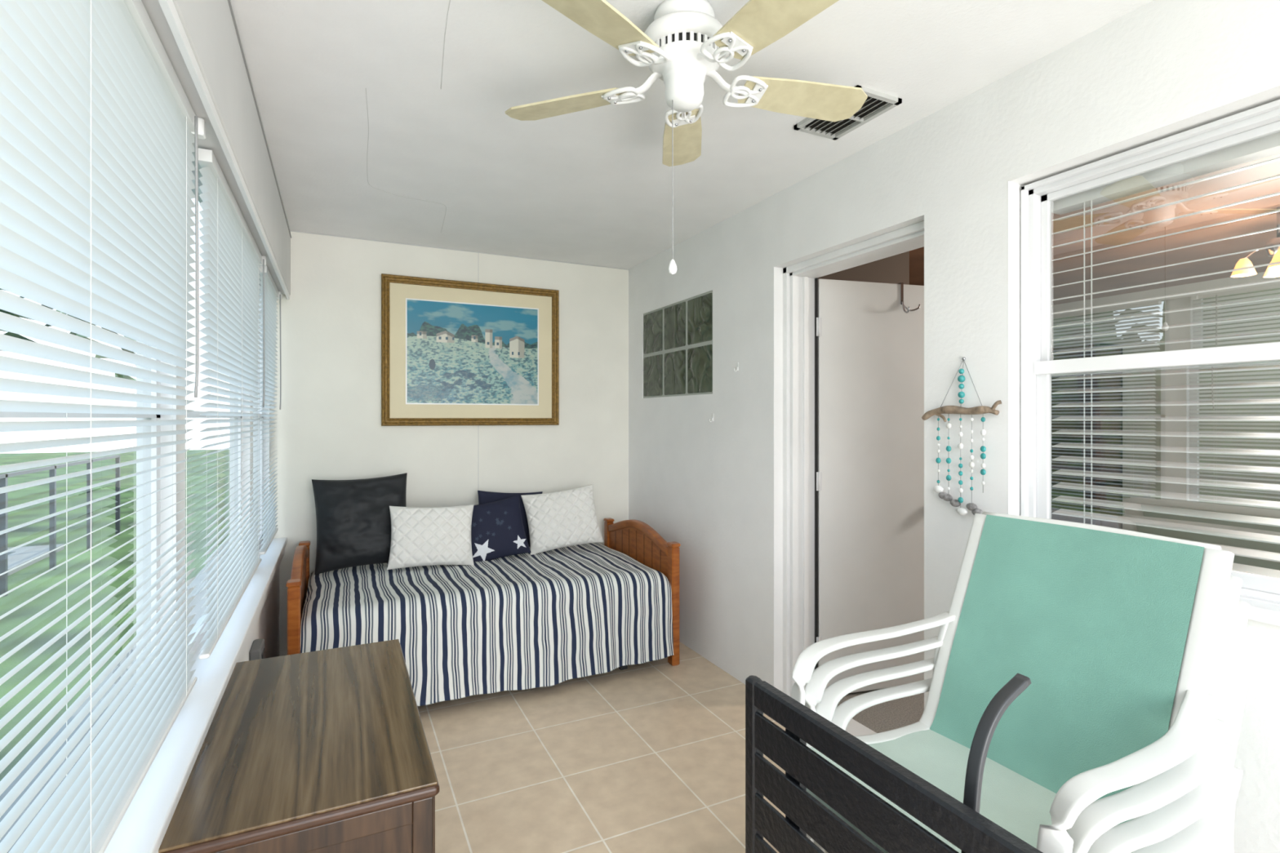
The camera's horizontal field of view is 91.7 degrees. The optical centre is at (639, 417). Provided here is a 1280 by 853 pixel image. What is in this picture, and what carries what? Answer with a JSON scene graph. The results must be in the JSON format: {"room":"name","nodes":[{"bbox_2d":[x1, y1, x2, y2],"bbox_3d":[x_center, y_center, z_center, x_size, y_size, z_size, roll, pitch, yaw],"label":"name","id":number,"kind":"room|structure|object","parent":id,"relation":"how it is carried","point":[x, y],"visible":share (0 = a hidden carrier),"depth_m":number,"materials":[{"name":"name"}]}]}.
{"room":"sunroom","nodes":[
{"label":"sunroom","id":0,"kind":"room"},
{"bbox_2d":[136,340,279,696],"bbox_3d":[-0.992,0.150,1.219,0.120,2.440,5.060,0,0,-26],"label":"wall","id":1,"kind":"structure","parent":0,"point":[267,626],"depth_m":1.51,"materials":[{"name":"white paint"}]},
{"bbox_2d":[0,179,262,681],"bbox_3d":[-1.026,-0.025,1.225,0.025,1.410,4.900,0,0,-26],"label":"window","id":2,"kind":"structure","parent":1,"relation":"in","point":[151,510],"depth_m":1.43,"materials":[{"name":"metal"}]},
{"bbox_2d":[0,0,205,852],"bbox_3d":[-0.741,-0.038,0.835,0.049,1.321,1.410,0,0,-26],"label":"mini blind","id":3,"kind":"object","parent":2,"relation":"attached to","point":[99,126],"visible":1,"depth_m":0.87,"materials":[{"name":"white plastic"}]},
{"bbox_2d":[198,147,266,659],"bbox_3d":[-1.381,-0.038,2.153,0.049,1.321,1.220,0,0,-26],"label":"mini blind","id":4,"kind":"object","parent":2,"relation":"attached to","point":[233,259],"visible":0.98,"depth_m":1.92,"materials":[{"name":"white plastic"}]},
{"bbox_2d":[104,537,287,852],"bbox_3d":[-0.975,0.725,1.227,0.158,0.090,5.060,0,0,-26],"label":"window sill","id":5,"kind":"structure","parent":1,"relation":"attached to","point":[144,824],"depth_m":1.36,"materials":[{"name":"white paint"}]},
{"bbox_2d":[141,0,290,294],"bbox_3d":[-0.958,-0.885,1.236,0.155,0.370,5.060,0,0,-26],"label":"trim","id":6,"kind":"structure","parent":1,"relation":"attached to","point":[208,25],"depth_m":1.63,"materials":[{"name":"paint"}]},
{"bbox_2d":[158,0,291,299],"bbox_3d":[-0.894,-0.853,1.267,0.022,0.356,5.060,0,0,-26],"label":"trim","id":7,"kind":"structure","parent":1,"relation":"attached to","point":[168,7],"depth_m":1.49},
{"bbox_2d":[248,638,265,660],"bbox_3d":[-1.470,0.920,2.388,0.042,0.100,0.140,0,0,-26],"label":"outlet box","id":8,"kind":"object","parent":1,"relation":"attached to","point":[257,651],"visible":0.56,"depth_m":2.35,"materials":[{"name":"grey metal"}]},
{"bbox_2d":[258,266,281,555],"bbox_3d":[-1.859,-0.038,3.138,0.049,1.321,0.690,0,0,-26],"label":"mini blind","id":9,"kind":"object","parent":1,"relation":"attached to","point":[272,294],"visible":0.97,"depth_m":3.10,"materials":[{"name":"white plastic"}]},
{"bbox_2d":[270,231,628,656],"bbox_3d":[-1.089,0.150,4.051,2.580,2.440,0.120,0,0,-26],"label":"wall","id":10,"kind":"structure","parent":0,"point":[328,426],"depth_m":3.82,"materials":[{"name":"white paint"}]},
{"bbox_2d":[290,230,628,270],"bbox_3d":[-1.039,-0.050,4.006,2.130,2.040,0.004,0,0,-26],"label":"trim","id":11,"kind":"structure","parent":10,"relation":"attached to","point":[291,230],"depth_m":3.93,"materials":[{"name":"white wood"}]},
{"bbox_2d":[381,273,559,426],"bbox_3d":[-1.055,-0.409,3.980,1.113,0.914,0.035,0,0,-26],"label":"framed painting","id":12,"kind":"object","parent":10,"relation":"attached to","point":[454,353],"visible":1,"depth_m":3.96,"materials":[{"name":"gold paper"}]},
{"bbox_2d":[407,299,537,404],"bbox_3d":[-1.055,-0.408,3.979,0.822,0.633,0.001,0,0,-26],"label":"print","id":13,"kind":"object","parent":12,"relation":"attached to","point":[457,353],"depth_m":3.97},
{"bbox_2d":[417,642,924,852],"bbox_3d":[2.097,1.420,2.297,6.620,0.100,6.300,0,0,-26],"label":"floor","id":14,"kind":"structure","parent":0,"point":[648,757],"depth_m":2.48,"materials":[{"name":"tile"}]},
{"bbox_2d":[158,639,439,852],"bbox_3d":[-0.763,1.035,1.489,0.472,0.670,0.864,0,0,-26],"label":"dresser","id":15,"kind":"object","parent":14,"relation":"on","point":[323,751],"visible":0.98,"depth_m":1.25,"materials":[{"name":"brown wood"}]},
{"bbox_2d":[285,517,680,706],"bbox_3d":[-0.835,1.006,3.447,1.906,0.729,1.036,0,0,-26],"label":"daybed","id":16,"kind":"object","parent":14,"relation":"on","point":[522,621],"visible":0.81,"depth_m":3.11,"materials":[{"name":"fabric"}]},
{"bbox_2d":[311,472,407,574],"bbox_3d":[-1.563,0.585,3.505,0.521,0.521,0.200,0,0,-24],"label":"velvet pillow","id":17,"kind":"object","parent":16,"relation":"on","point":[353,518],"visible":0.86,"depth_m":3.44,"materials":[{"name":"black fabric"}]},
{"bbox_2d":[386,504,474,569],"bbox_3d":[-1.171,0.665,3.500,0.468,0.348,0.180,0,0,-20],"label":"quilted pillow","id":18,"kind":"object","parent":16,"relation":"on","point":[420,536],"visible":1,"depth_m":3.45,"materials":[{"name":"white fabric"}]},
{"bbox_2d":[471,494,531,561],"bbox_3d":[-0.870,0.670,3.714,0.416,0.393,0.160,0,0,-26],"label":"star pillow","id":19,"kind":"object","parent":16,"relation":"on","point":[497,529],"visible":0.82,"depth_m":3.68,"materials":[{"name":"blue fabric"}]},
{"bbox_2d":[477,490,542,546],"bbox_3d":[-0.827,0.645,3.946,0.446,0.385,0.114,0,0,-26],"label":"pillow","id":20,"kind":"object","parent":16,"relation":"on","point":[484,497],"visible":0.17,"depth_m":3.94,"materials":[{"name":"fabric"}]},
{"bbox_2d":[520,484,603,555],"bbox_3d":[-0.491,0.640,3.941,0.507,0.413,0.186,0,0,-19],"label":"quilted pillow","id":21,"kind":"object","parent":16,"relation":"on","point":[568,517],"visible":1,"depth_m":3.89,"materials":[{"name":"white fabric"}]},
{"bbox_2d":[745,673,1042,852],"bbox_3d":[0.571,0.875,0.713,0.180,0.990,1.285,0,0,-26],"label":"bench","id":22,"kind":"object","parent":14,"relation":"on","point":[962,824],"visible":1,"depth_m":1.01,"materials":[{"name":"black paint"}]},
{"bbox_2d":[825,625,1257,852],"bbox_3d":[0.855,0.894,1.388,0.704,0.951,0.684,0,0,-26],"label":"patio chair","id":23,"kind":"object","parent":14,"relation":"on","point":[1195,837],"visible":0.17,"depth_m":1.24,"materials":[{"name":"white plastic"}]},
{"bbox_2d":[791,511,1234,852],"bbox_3d":[0.764,0.730,1.343,0.704,0.951,0.684,0,0,-26],"label":"patio chair","id":24,"kind":"object","parent":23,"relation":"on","point":[1114,633],"visible":0.73,"depth_m":1.39,"materials":[{"name":"teal fabric"}]},
{"bbox_2d":[804,575,1242,852],"bbox_3d":[0.794,0.784,1.358,0.704,0.951,0.684,0,0,-26],"label":"patio chair","id":25,"kind":"object","parent":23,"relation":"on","point":[1144,797],"visible":0.21,"depth_m":1.13,"materials":[{"name":"white plastic"}]},
{"bbox_2d":[813,600,1250,852],"bbox_3d":[0.825,0.840,1.373,0.704,0.951,0.684,0,0,-26],"label":"patio chair","id":26,"kind":"object","parent":23,"relation":"on","point":[1154,827],"visible":0.18,"depth_m":1.16,"materials":[{"name":"white plastic"}]},
{"bbox_2d":[231,0,1154,269],"bbox_3d":[0.016,-1.120,1.775,2.580,0.101,5.180,0,0,-26],"label":"ceiling","id":27,"kind":"structure","parent":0,"point":[383,120],"depth_m":2.17,"materials":[{"name":"white paint"}]},
{"bbox_2d":[505,0,867,274],"bbox_3d":[0.141,-0.722,1.626,1.018,0.696,1.010,0,0,-26],"label":"ceiling fan","id":28,"kind":"object","parent":27,"relation":"hanging from","point":[685,45],"depth_m":1.59,"materials":[{"name":"beige wood"}]},
{"bbox_2d":[793,84,902,140],"bbox_3d":[0.721,-1.062,2.179,0.200,0.015,0.310,0,0,-26],"label":"ceiling vent","id":29,"kind":"object","parent":27,"relation":"in","point":[877,103],"depth_m":2.21,"materials":[{"name":"metal"}]},
{"bbox_2d":[628,0,1279,852],"bbox_3d":[1.113,0.150,2.241,0.200,2.440,5.060,0,0,-26],"label":"wall","id":30,"kind":"structure","parent":0,"point":[1161,69],"depth_m":2.15,"materials":[{"name":"white paint"}]},
{"bbox_2d":[643,290,712,398],"bbox_3d":[0.266,-0.425,3.896,0.118,0.580,0.891,0,0,-26],"label":"window","id":31,"kind":"structure","parent":30,"relation":"in","point":[677,337],"depth_m":3.81,"materials":[{"name":"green glass"}]},
{"bbox_2d":[733,362,738,371],"bbox_3d":[0.501,-0.266,3.245,0.024,0.049,0.018,0,0,-26],"label":"wall hook","id":32,"kind":"object","parent":30,"relation":"attached to","point":[737,363],"visible":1,"depth_m":3.25,"materials":[{"name":"white plastic"}]},
{"bbox_2d":[782,220,924,736],"bbox_3d":[0.949,0.323,2.658,0.163,2.095,0.850,0,0,-26],"label":"trim","id":33,"kind":"structure","parent":30,"relation":"attached to","point":[800,280],"depth_m":2.98,"materials":[{"name":"white wood"}]},
{"bbox_2d":[816,279,924,693],"bbox_3d":[1.245,0.341,3.100,0.796,2.035,0.115,0,0,-15],"label":"door","id":34,"kind":"structure","parent":30,"relation":"in","point":[870,473],"depth_m":3.09,"materials":[{"name":"white wood"}]},
{"bbox_2d":[897,282,919,313],"bbox_3d":[1.354,-0.603,3.149,0.094,0.160,0.102,0,0,-26],"label":"hook","id":35,"kind":"object","parent":34,"relation":"attached to","point":[900,283],"visible":1,"depth_m":3.13,"materials":[{"name":"silver metal"}]},
{"bbox_2d":[921,356,1001,515],"bbox_3d":[1.063,0.062,2.066,0.044,0.531,0.290,0,0,-31],"label":"wind chime","id":36,"kind":"object","parent":30,"relation":"attached to","point":[981,409],"visible":1,"depth_m":2.06,"materials":[{"name":"teal glass"}]},
{"bbox_2d":[1021,99,1279,626],"bbox_3d":[1.579,-0.134,1.195,0.155,1.188,1.711,0,0,-26],"label":"window","id":37,"kind":"structure","parent":30,"relation":"in","point":[1262,593],"depth_m":1.84,"materials":[{"name":"wood"}]},
{"bbox_2d":[1051,132,1279,578],"bbox_3d":[1.671,-0.145,1.251,0.060,1.120,1.611,0,0,-26],"label":"blind","id":38,"kind":"object","parent":37,"relation":"attached to","point":[1268,145],"visible":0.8,"depth_m":1.69,"materials":[{"name":"white plastic"}]},
{"bbox_2d":[817,251,1279,570],"bbox_3d":[3.208,0.150,2.780,4.200,2.440,6.400,0,0,-26],"label":"wall","id":39,"kind":"structure","parent":0,"point":[895,269],"depth_m":4.87,"materials":[{"name":"grey paint"}]},
{"bbox_2d":[909,153,1279,305],"bbox_3d":[3.222,-1.120,2.843,4.120,0.100,6.300,0,0,-26],"label":"ceiling","id":40,"kind":"structure","parent":0,"point":[1268,221],"depth_m":3.68,"materials":[{"name":"brown wood"}]},
{"bbox_2d":[1231,206,1279,277],"bbox_3d":[3.248,-0.907,3.156,0.284,0.325,0.284,0,0,-4],"label":"chandelier","id":41,"kind":"object","parent":40,"relation":"hanging from","point":[1272,271],"visible":0.89,"depth_m":3.20,"materials":[{"name":"glass"}]},
{"label":"outside","id":42,"kind":"structure","parent":0,"visible":0},
{"bbox_2d":[0,449,229,781],"bbox_3d":[-20.445,1.580,-4.369,39.400,0.180,60.000,0,0,-26],"label":"lawn","id":43,"kind":"structure","parent":42,"point":[26,592],"depth_m":6.32,"materials":[{"name":"green plant"}]},
{"bbox_2d":[8,543,64,575],"bbox_3d":[-6.560,1.460,3.207,3.400,0.060,6.900,0,0,-26],"label":"swimming pool","id":44,"kind":"object","parent":43,"relation":"on","point":[17,557],"visible":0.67,"depth_m":6.50,"materials":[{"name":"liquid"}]},
{"bbox_2d":[0,454,119,596],"bbox_3d":[-3.577,0.980,1.598,0.040,1.020,14.040,0,0,-26],"label":"railing","id":45,"kind":"object","parent":43,"relation":"on","point":[52,469],"visible":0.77,"depth_m":6.08,"materials":[{"name":"metal"}]},
{"bbox_2d":[0,288,136,380],"bbox_3d":[-8.742,-0.460,8.037,4.400,3.936,4.385,0,0,-26],"label":"palm tree","id":46,"kind":"object","parent":43,"relation":"on","point":[11,334],"visible":0.02,"depth_m":9.46,"materials":[{"name":"green plant"}]},
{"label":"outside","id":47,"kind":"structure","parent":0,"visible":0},
{"bbox_2d":[0,540,229,852],"bbox_3d":[-2.021,1.455,2.354,0.720,0.070,18.000,0,0,-26],"label":"patio","id":48,"kind":"structure","parent":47,"point":[196,601],"depth_m":3.01,"materials":[{"name":"concrete"}]}
]}

